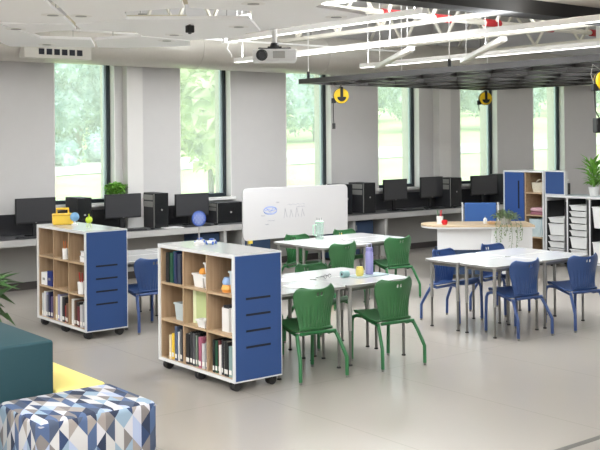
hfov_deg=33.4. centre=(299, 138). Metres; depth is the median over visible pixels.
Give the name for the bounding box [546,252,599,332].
chair
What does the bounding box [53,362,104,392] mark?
seat
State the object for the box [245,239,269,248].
base cabinet
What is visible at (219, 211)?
computer tower
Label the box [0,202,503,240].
countertop
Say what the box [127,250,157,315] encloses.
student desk
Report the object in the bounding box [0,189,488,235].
backsplash
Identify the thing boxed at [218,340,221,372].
book
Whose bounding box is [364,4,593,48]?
joist
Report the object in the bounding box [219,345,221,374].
book
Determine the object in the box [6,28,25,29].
recessed light
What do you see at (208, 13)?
joist
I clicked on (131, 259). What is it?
student desk
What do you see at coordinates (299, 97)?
broad tree
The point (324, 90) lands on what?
window
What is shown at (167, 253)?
binder
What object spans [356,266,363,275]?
jar
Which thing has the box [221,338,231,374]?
book
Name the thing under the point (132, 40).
ceiling panel
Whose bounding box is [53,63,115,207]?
window
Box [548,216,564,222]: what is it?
tray
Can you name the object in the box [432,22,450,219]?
pillar
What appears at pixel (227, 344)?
book
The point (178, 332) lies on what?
book
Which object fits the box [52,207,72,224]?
toolbox
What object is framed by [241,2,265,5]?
recessed light
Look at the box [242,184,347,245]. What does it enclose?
whiteboard
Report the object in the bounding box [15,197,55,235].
monitor
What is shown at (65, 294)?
book
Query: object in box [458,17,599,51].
joist
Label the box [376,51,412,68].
diffuser
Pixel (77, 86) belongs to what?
broad tree
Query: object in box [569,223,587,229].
tray
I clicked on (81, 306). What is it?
book
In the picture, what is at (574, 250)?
tray
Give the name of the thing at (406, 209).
keyboard
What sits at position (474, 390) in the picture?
floor
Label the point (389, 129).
lawn
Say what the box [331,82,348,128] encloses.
reel
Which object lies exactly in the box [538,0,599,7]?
trim
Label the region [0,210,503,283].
trim
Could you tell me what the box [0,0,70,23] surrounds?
ceiling panel
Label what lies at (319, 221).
jug
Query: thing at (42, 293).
book
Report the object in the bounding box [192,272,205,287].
storage bin
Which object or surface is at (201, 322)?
tray
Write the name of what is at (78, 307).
book
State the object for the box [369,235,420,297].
chair
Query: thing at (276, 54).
vent grille
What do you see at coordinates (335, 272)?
student desk
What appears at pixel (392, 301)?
chair
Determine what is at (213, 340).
book
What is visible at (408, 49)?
light
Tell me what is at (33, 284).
baseboard
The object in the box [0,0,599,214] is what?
wall
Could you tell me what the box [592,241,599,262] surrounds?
tray
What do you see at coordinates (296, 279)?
student desk
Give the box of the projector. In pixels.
[253,29,296,62]
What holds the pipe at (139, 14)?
hanging from the ceiling
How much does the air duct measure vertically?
1.156 m
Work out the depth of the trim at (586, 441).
6.33 m
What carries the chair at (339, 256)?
on the floor
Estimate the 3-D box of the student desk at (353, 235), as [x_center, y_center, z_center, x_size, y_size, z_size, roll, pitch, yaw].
[0.662,1.594,12.782,0.758,0.700,0.473,-1,0,-38]
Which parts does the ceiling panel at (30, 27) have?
panel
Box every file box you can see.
[41,271,46,284]
[47,270,52,286]
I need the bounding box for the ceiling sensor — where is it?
[185,24,193,33]
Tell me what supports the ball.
in the storage bin at (198, 280)
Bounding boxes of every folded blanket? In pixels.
[530,207,542,211]
[530,211,542,214]
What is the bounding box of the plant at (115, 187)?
[103,181,129,194]
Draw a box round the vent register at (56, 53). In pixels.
[19,47,90,60]
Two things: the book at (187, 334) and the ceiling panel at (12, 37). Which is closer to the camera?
the book at (187, 334)
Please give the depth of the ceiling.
17.65 m
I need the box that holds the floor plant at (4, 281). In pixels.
[0,271,23,324]
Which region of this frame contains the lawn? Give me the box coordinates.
[55,99,599,199]
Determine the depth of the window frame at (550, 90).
18.12 m
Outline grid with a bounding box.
[299,6,599,90]
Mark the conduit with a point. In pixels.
(223, 40)
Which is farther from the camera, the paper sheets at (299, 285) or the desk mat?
the desk mat
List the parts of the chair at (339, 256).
backrest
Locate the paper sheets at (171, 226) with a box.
[161,226,183,228]
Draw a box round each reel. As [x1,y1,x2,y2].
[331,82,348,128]
[477,89,491,107]
[590,64,599,132]
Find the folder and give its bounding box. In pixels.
[193,290,205,322]
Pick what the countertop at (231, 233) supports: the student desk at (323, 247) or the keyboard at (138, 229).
the keyboard at (138, 229)
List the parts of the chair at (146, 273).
leg, seat, seat frame, backrest, leg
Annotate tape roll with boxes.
[340,270,349,277]
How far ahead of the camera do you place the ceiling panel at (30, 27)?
9.65 m
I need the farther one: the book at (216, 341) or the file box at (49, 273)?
the file box at (49, 273)
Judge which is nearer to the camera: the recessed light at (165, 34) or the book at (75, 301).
the book at (75, 301)
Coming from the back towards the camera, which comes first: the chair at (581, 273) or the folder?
the chair at (581, 273)
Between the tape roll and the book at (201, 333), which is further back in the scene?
the tape roll
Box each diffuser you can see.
[362,46,599,67]
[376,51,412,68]
[461,41,505,62]
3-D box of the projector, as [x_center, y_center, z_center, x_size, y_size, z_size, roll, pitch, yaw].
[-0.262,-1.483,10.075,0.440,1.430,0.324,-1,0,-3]
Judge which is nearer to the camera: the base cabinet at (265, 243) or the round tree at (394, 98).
the base cabinet at (265, 243)
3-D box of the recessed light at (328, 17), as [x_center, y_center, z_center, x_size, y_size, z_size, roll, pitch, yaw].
[0.328,-1.101,9.072,0.198,0.003,0.198,-1,0,-1]
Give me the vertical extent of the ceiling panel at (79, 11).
1.106 m
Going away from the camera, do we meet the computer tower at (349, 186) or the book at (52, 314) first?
the book at (52, 314)
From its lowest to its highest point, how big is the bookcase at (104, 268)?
1.062 m
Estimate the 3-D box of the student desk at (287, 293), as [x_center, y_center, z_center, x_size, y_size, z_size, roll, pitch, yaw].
[-0.034,1.600,8.428,0.758,0.700,0.473,-1,0,-38]
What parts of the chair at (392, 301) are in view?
leg, leg, seat, seat frame, leg, backrest, leg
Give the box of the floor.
[0,247,599,449]
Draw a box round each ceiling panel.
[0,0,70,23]
[0,4,75,32]
[0,24,94,46]
[51,0,183,23]
[76,10,259,39]
[95,11,189,47]
[187,0,365,30]
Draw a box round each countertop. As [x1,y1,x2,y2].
[0,189,503,255]
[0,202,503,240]
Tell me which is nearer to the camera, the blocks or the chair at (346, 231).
the blocks
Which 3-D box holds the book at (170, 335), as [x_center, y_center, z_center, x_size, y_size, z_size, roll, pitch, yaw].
[-1.017,1.756,8.498,0.201,0.200,0.028,-1,0,-38]
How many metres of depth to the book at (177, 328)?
8.36 m
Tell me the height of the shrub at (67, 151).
2.537 m
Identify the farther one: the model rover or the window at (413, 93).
the window at (413, 93)
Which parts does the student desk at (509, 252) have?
leg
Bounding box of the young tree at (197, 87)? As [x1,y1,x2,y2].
[180,69,293,192]
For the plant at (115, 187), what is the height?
0.276 m
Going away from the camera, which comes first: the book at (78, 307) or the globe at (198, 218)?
the globe at (198, 218)
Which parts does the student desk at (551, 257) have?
leg, under frame, leg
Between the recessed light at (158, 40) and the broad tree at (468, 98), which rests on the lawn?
the broad tree at (468, 98)
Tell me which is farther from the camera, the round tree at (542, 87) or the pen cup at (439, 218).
the round tree at (542, 87)
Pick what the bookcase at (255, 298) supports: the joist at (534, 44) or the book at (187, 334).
the book at (187, 334)
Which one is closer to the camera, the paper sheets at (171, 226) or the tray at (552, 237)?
the paper sheets at (171, 226)
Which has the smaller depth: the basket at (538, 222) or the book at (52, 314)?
the book at (52, 314)
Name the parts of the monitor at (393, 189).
panel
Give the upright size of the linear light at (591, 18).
1.134 m
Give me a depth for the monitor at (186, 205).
14.52 m
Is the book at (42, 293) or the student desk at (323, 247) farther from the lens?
the student desk at (323, 247)
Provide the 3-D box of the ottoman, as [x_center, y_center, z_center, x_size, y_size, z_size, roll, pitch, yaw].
[-1.278,1.736,5.753,0.720,0.450,0.585,-1,0,-38]
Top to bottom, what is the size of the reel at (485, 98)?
0.372 m
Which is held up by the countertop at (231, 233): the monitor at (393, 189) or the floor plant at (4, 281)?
the monitor at (393, 189)
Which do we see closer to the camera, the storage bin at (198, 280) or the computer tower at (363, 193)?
the storage bin at (198, 280)
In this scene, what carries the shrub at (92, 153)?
on the lawn
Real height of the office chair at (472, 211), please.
0.970 m
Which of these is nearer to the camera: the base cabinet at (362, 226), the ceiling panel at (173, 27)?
the ceiling panel at (173, 27)
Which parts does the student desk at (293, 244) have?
under frame, leg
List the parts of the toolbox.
handle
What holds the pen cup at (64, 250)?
on the bookcase at (104, 268)
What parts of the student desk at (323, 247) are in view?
leg, leg, under frame, leg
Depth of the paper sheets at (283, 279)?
8.79 m
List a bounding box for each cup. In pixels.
[62,241,67,258]
[77,272,83,293]
[437,210,442,223]
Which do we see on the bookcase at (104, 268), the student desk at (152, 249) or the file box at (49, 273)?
the file box at (49, 273)
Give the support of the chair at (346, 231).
on the floor
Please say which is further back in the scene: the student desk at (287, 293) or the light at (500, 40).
the light at (500, 40)
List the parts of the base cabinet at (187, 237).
door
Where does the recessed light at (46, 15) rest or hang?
attached to the ceiling panel at (11, 11)
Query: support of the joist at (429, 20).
attached to the ceiling
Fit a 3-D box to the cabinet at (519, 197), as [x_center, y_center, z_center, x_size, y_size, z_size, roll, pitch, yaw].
[3.613,1.206,15.536,0.454,1.425,0.775,-1,0,-38]
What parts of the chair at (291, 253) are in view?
backrest, seat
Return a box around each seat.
[0,322,52,403]
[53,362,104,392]
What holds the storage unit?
on the floor
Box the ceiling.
[336,1,595,29]
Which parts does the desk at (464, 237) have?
panel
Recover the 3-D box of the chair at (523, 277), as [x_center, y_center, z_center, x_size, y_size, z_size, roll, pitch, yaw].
[2.149,1.549,9.877,0.480,0.764,0.513,0,0,-32]
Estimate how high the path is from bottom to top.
3.815 m
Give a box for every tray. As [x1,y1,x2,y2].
[195,318,205,327]
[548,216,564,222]
[548,223,564,235]
[548,235,565,240]
[548,241,565,247]
[548,247,565,251]
[569,204,587,210]
[569,211,587,216]
[569,217,587,223]
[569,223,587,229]
[569,230,587,236]
[569,236,587,248]
[570,248,587,253]
[592,206,599,228]
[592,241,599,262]
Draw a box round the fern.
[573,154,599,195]
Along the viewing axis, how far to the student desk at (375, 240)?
12.32 m
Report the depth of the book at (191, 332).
8.19 m
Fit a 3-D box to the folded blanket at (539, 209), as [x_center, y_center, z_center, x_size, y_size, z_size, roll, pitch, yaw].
[3.705,1.085,15.332,0.260,0.052,0.240,-1,0,-38]
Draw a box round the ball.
[199,268,205,274]
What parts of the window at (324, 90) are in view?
frame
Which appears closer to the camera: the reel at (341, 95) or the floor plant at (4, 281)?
the floor plant at (4, 281)
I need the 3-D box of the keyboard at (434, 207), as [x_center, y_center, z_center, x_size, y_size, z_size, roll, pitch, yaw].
[2.462,1.209,17.434,0.420,0.020,0.130,-1,0,-38]
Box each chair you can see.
[128,258,157,334]
[281,233,326,271]
[282,283,348,384]
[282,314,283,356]
[284,262,347,350]
[327,241,364,310]
[328,229,374,271]
[351,275,426,371]
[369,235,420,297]
[420,248,483,325]
[462,202,498,220]
[469,243,530,316]
[484,257,553,340]
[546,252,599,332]
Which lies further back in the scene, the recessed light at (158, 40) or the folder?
the recessed light at (158, 40)
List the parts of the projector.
len glass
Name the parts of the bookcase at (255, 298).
shelf, shelf, shelf, shelf, shelf, shelf, shelf, panel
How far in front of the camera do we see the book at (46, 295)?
10.47 m
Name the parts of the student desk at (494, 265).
leg, leg, under frame, leg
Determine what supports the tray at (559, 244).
in the storage unit
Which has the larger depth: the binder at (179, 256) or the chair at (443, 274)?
the chair at (443, 274)
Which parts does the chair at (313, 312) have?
leg, seat, seat frame, leg, backrest, leg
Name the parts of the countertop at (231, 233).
leg panel, leg panel, leg panel, leg panel, leg panel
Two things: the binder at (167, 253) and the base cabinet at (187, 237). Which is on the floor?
the base cabinet at (187, 237)
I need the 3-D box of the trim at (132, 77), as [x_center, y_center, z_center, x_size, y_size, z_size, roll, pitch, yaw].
[-2.375,-0.104,14.209,0.250,4.150,0.140,-1,0,-38]
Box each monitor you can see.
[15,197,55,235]
[104,193,140,228]
[175,193,208,224]
[383,179,406,210]
[420,176,442,207]
[470,175,497,202]
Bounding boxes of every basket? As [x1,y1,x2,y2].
[529,218,542,236]
[532,179,541,192]
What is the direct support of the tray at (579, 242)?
in the storage unit
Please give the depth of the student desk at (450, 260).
10.33 m
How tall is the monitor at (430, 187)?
0.545 m
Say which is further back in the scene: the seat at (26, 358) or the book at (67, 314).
the book at (67, 314)
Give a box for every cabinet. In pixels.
[184,232,218,241]
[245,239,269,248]
[321,234,332,259]
[355,220,372,253]
[503,169,561,249]
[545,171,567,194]
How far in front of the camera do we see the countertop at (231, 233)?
14.70 m
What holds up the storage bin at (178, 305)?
on the bookcase at (255, 298)
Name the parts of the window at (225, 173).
frame, sill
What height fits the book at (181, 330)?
0.265 m
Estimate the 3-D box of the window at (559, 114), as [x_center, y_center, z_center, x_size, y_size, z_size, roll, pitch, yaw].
[4.977,-0.234,20.209,1.070,2.220,0.290,-1,0,-38]
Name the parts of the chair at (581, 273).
leg, seat, leg, leg, seat frame, backrest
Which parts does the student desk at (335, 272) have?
leg, leg, leg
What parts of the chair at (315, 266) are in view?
leg, backrest, leg, seat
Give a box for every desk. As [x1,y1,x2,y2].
[125,253,157,329]
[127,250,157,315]
[145,248,157,310]
[274,238,342,264]
[277,280,344,379]
[282,275,308,358]
[283,267,369,356]
[298,240,369,301]
[316,274,406,365]
[321,233,383,272]
[343,235,406,299]
[421,221,534,273]
[426,253,504,330]
[460,257,541,338]
[476,248,549,321]
[510,251,587,328]
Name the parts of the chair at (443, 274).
leg, seat frame, backrest, leg, leg, seat, leg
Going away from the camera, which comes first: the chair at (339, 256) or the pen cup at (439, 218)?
the chair at (339, 256)
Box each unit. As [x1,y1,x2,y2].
[545,194,599,265]
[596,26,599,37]
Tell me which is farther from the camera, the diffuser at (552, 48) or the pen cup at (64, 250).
the diffuser at (552, 48)
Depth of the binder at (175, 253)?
8.36 m
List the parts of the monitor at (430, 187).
panel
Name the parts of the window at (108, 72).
sill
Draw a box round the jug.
[313,218,323,237]
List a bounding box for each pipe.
[65,13,186,25]
[330,5,595,36]
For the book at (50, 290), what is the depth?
10.54 m
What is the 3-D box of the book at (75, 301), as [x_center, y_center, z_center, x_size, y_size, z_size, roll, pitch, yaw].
[-2.168,1.741,10.043,0.201,0.250,0.030,-1,0,-38]
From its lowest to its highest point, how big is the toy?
0.136 m
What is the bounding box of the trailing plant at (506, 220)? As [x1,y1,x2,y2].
[490,209,522,247]
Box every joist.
[147,0,354,18]
[266,2,495,42]
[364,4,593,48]
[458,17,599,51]
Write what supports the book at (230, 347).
on the bookcase at (255, 298)
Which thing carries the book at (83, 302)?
on the bookcase at (104, 268)
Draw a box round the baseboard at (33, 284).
[0,241,436,291]
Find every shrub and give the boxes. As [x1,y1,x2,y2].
[55,134,83,165]
[80,126,100,162]
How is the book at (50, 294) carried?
on the bookcase at (104, 268)
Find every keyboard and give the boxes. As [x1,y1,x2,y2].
[15,236,36,238]
[127,228,146,231]
[182,224,210,226]
[401,209,423,210]
[430,207,451,208]
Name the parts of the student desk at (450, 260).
leg, under frame, leg, leg, leg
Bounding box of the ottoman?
[0,384,156,449]
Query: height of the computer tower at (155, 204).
0.490 m
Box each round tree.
[379,87,401,121]
[542,87,546,101]
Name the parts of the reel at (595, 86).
cord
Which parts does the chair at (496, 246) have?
leg, seat frame, backrest, seat, leg, leg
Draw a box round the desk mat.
[349,272,388,277]
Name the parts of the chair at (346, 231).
backrest, seat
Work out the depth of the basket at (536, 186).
15.27 m
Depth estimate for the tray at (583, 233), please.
14.61 m
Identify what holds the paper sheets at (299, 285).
on the student desk at (287, 293)
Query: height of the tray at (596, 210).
0.310 m
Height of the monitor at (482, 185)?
0.530 m
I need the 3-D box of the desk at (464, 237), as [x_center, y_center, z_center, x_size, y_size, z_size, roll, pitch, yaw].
[2.461,1.559,14.008,1.518,0.740,0.700,0,0,2]
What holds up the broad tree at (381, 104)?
on the lawn
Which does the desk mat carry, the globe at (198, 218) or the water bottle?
the water bottle
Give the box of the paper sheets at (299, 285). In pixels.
[282,283,315,288]
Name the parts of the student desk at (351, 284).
leg, under frame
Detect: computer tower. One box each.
[65,196,91,223]
[143,192,167,227]
[205,201,241,223]
[327,183,352,213]
[349,182,375,212]
[435,177,461,206]
[489,174,503,202]
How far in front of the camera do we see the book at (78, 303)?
9.96 m
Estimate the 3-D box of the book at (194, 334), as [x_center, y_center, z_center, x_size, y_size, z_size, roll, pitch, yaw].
[-0.788,1.721,8.209,0.201,0.265,0.030,-1,0,-38]
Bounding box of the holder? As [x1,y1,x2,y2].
[222,304,231,332]
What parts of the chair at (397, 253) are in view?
seat, seat frame, backrest, leg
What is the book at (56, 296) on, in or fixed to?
on the bookcase at (104, 268)
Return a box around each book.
[42,293,43,315]
[44,290,52,315]
[46,295,48,316]
[48,291,52,317]
[51,296,53,317]
[56,296,57,319]
[58,293,67,320]
[60,295,67,321]
[62,296,67,321]
[66,303,68,322]
[72,298,83,324]
[74,299,83,325]
[76,301,83,311]
[77,306,79,326]
[80,305,82,327]
[83,302,84,327]
[169,334,171,358]
[172,333,174,358]
[175,325,182,360]
[178,332,179,360]
[180,329,182,361]
[186,333,189,364]
[190,330,204,364]
[193,332,200,365]
[196,335,197,366]
[198,332,205,366]
[199,336,205,367]
[202,343,205,368]
[212,337,226,372]
[215,338,228,372]
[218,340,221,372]
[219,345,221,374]
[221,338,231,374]
[224,340,231,376]
[229,346,232,377]
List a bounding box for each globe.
[70,212,78,224]
[192,211,205,244]
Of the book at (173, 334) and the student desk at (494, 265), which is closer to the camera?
the book at (173, 334)
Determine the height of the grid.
1.430 m
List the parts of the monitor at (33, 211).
panel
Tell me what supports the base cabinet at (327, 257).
on the floor
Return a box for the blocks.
[221,277,230,292]
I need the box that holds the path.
[55,137,599,175]
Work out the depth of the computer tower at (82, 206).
13.33 m
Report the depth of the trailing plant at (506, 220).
13.70 m
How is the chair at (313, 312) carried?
on the floor
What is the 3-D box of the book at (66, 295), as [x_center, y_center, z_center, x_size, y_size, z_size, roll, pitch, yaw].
[-2.366,1.740,10.280,0.201,0.255,0.030,-1,0,-38]
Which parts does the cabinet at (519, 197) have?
door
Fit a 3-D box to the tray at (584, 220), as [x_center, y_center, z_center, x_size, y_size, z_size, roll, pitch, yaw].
[4.200,1.198,14.712,0.368,0.080,0.303,-1,0,-38]
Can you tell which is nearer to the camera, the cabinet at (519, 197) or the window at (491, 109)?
the cabinet at (519, 197)
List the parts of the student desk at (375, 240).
under frame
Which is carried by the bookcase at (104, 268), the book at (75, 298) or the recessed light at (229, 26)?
the book at (75, 298)
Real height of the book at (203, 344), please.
0.200 m
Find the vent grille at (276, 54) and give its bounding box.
[273,51,284,57]
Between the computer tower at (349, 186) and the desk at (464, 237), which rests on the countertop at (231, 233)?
the computer tower at (349, 186)
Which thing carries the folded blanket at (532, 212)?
in the cabinet at (519, 197)
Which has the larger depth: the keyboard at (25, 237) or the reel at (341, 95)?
the reel at (341, 95)
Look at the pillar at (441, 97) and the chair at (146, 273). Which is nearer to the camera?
the chair at (146, 273)
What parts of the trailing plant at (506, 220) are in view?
pot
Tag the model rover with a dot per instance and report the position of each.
(211, 240)
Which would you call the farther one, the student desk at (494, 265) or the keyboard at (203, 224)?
the keyboard at (203, 224)
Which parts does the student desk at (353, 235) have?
leg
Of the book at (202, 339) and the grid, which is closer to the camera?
the book at (202, 339)
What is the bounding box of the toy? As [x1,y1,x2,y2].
[85,214,91,227]
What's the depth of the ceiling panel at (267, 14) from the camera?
8.63 m
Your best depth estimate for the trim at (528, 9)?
9.97 m
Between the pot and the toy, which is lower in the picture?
the toy
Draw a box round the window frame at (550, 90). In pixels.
[100,65,553,197]
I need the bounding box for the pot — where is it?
[588,187,598,195]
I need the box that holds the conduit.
[70,3,412,57]
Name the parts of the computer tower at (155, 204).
panel, panel, trim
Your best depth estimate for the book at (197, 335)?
8.13 m
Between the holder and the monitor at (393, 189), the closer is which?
the holder
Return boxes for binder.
[166,252,171,281]
[170,252,173,282]
[174,251,181,283]
[177,254,182,283]
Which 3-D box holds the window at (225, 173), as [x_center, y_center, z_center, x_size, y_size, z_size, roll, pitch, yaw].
[-1.458,-0.177,15.108,0.975,2.220,0.290,-1,0,-38]
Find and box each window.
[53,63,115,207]
[179,69,235,200]
[285,73,331,186]
[377,87,419,190]
[459,90,497,186]
[533,86,568,180]
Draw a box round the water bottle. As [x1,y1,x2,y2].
[365,243,372,273]
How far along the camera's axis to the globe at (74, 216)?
10.47 m
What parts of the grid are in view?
rail, rail, rail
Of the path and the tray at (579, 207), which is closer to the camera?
the tray at (579, 207)
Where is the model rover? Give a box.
[206,238,216,244]
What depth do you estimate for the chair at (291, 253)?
12.51 m
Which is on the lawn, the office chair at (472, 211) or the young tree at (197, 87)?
the young tree at (197, 87)
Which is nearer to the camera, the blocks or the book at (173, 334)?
the blocks
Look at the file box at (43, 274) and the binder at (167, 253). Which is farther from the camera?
the file box at (43, 274)
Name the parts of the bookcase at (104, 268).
shelf, shelf, shelf, shelf, shelf, shelf, panel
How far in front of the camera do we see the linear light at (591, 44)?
12.85 m
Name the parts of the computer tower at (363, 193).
panel, panel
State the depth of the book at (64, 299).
10.19 m
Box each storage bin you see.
[173,301,182,320]
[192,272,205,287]
[228,271,231,292]
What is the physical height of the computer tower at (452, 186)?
0.520 m
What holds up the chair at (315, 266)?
on the floor
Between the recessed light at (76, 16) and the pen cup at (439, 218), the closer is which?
the recessed light at (76, 16)
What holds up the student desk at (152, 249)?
on the floor
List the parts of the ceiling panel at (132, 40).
panel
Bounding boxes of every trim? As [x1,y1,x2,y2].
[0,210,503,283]
[122,11,143,227]
[355,0,599,25]
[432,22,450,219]
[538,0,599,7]
[555,435,599,449]
[568,439,599,449]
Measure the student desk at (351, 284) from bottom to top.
0.700 m
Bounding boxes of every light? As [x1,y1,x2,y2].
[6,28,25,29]
[41,14,64,16]
[70,15,92,17]
[158,40,175,41]
[165,34,183,35]
[228,7,427,41]
[229,26,248,27]
[234,4,599,62]
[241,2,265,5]
[325,16,346,18]
[359,4,599,67]
[374,3,414,68]
[460,12,506,62]
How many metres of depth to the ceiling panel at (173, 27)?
9.71 m
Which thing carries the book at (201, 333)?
on the bookcase at (255, 298)
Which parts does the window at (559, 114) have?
frame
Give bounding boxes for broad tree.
[54,63,99,157]
[286,73,313,140]
[378,87,391,117]
[460,87,546,118]
[596,91,599,106]
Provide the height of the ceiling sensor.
0.092 m
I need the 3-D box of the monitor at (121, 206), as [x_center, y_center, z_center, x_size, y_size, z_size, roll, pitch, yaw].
[-2.451,1.014,13.841,0.560,0.495,0.190,-1,0,-38]
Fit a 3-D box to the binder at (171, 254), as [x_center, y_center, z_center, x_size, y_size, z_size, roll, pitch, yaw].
[-1.006,1.089,8.491,0.200,0.250,0.045,-1,0,-38]
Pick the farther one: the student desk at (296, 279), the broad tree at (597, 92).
the broad tree at (597, 92)
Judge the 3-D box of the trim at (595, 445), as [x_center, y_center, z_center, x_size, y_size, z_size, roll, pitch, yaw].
[8.140,1.877,6.977,12.600,0.003,6.845,-1,0,-38]
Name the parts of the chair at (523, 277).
leg, seat, leg, leg, seat frame, backrest, leg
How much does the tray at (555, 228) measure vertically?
0.170 m
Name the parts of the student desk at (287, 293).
under frame, leg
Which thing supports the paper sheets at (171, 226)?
on the countertop at (231, 233)
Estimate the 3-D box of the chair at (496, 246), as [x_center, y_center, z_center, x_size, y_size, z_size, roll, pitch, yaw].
[2.231,1.548,11.144,0.480,0.764,0.513,-1,0,-38]
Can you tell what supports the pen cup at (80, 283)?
on the bookcase at (104, 268)
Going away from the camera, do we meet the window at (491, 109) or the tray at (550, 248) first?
the tray at (550, 248)
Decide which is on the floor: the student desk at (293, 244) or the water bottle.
the student desk at (293, 244)
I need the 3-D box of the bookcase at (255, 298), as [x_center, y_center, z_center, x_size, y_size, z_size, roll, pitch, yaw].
[-0.677,1.424,8.244,0.460,1.062,1.148,-1,0,-38]
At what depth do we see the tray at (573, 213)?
14.62 m
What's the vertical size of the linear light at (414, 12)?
0.984 m
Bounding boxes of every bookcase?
[37,222,127,338]
[158,240,281,390]
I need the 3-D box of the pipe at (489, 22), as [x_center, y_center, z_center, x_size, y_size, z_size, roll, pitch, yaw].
[0.197,-1.911,12.610,18.000,0.582,0.110,-1,0,-38]
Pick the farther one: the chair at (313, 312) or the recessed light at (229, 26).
the recessed light at (229, 26)
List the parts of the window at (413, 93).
sill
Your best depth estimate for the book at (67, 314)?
10.10 m
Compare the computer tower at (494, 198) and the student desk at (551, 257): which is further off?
the computer tower at (494, 198)
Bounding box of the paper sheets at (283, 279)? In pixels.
[282,278,294,281]
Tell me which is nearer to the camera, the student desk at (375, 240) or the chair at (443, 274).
the chair at (443, 274)
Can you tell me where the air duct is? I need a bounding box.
[0,26,590,85]
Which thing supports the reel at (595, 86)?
hanging from the ceiling

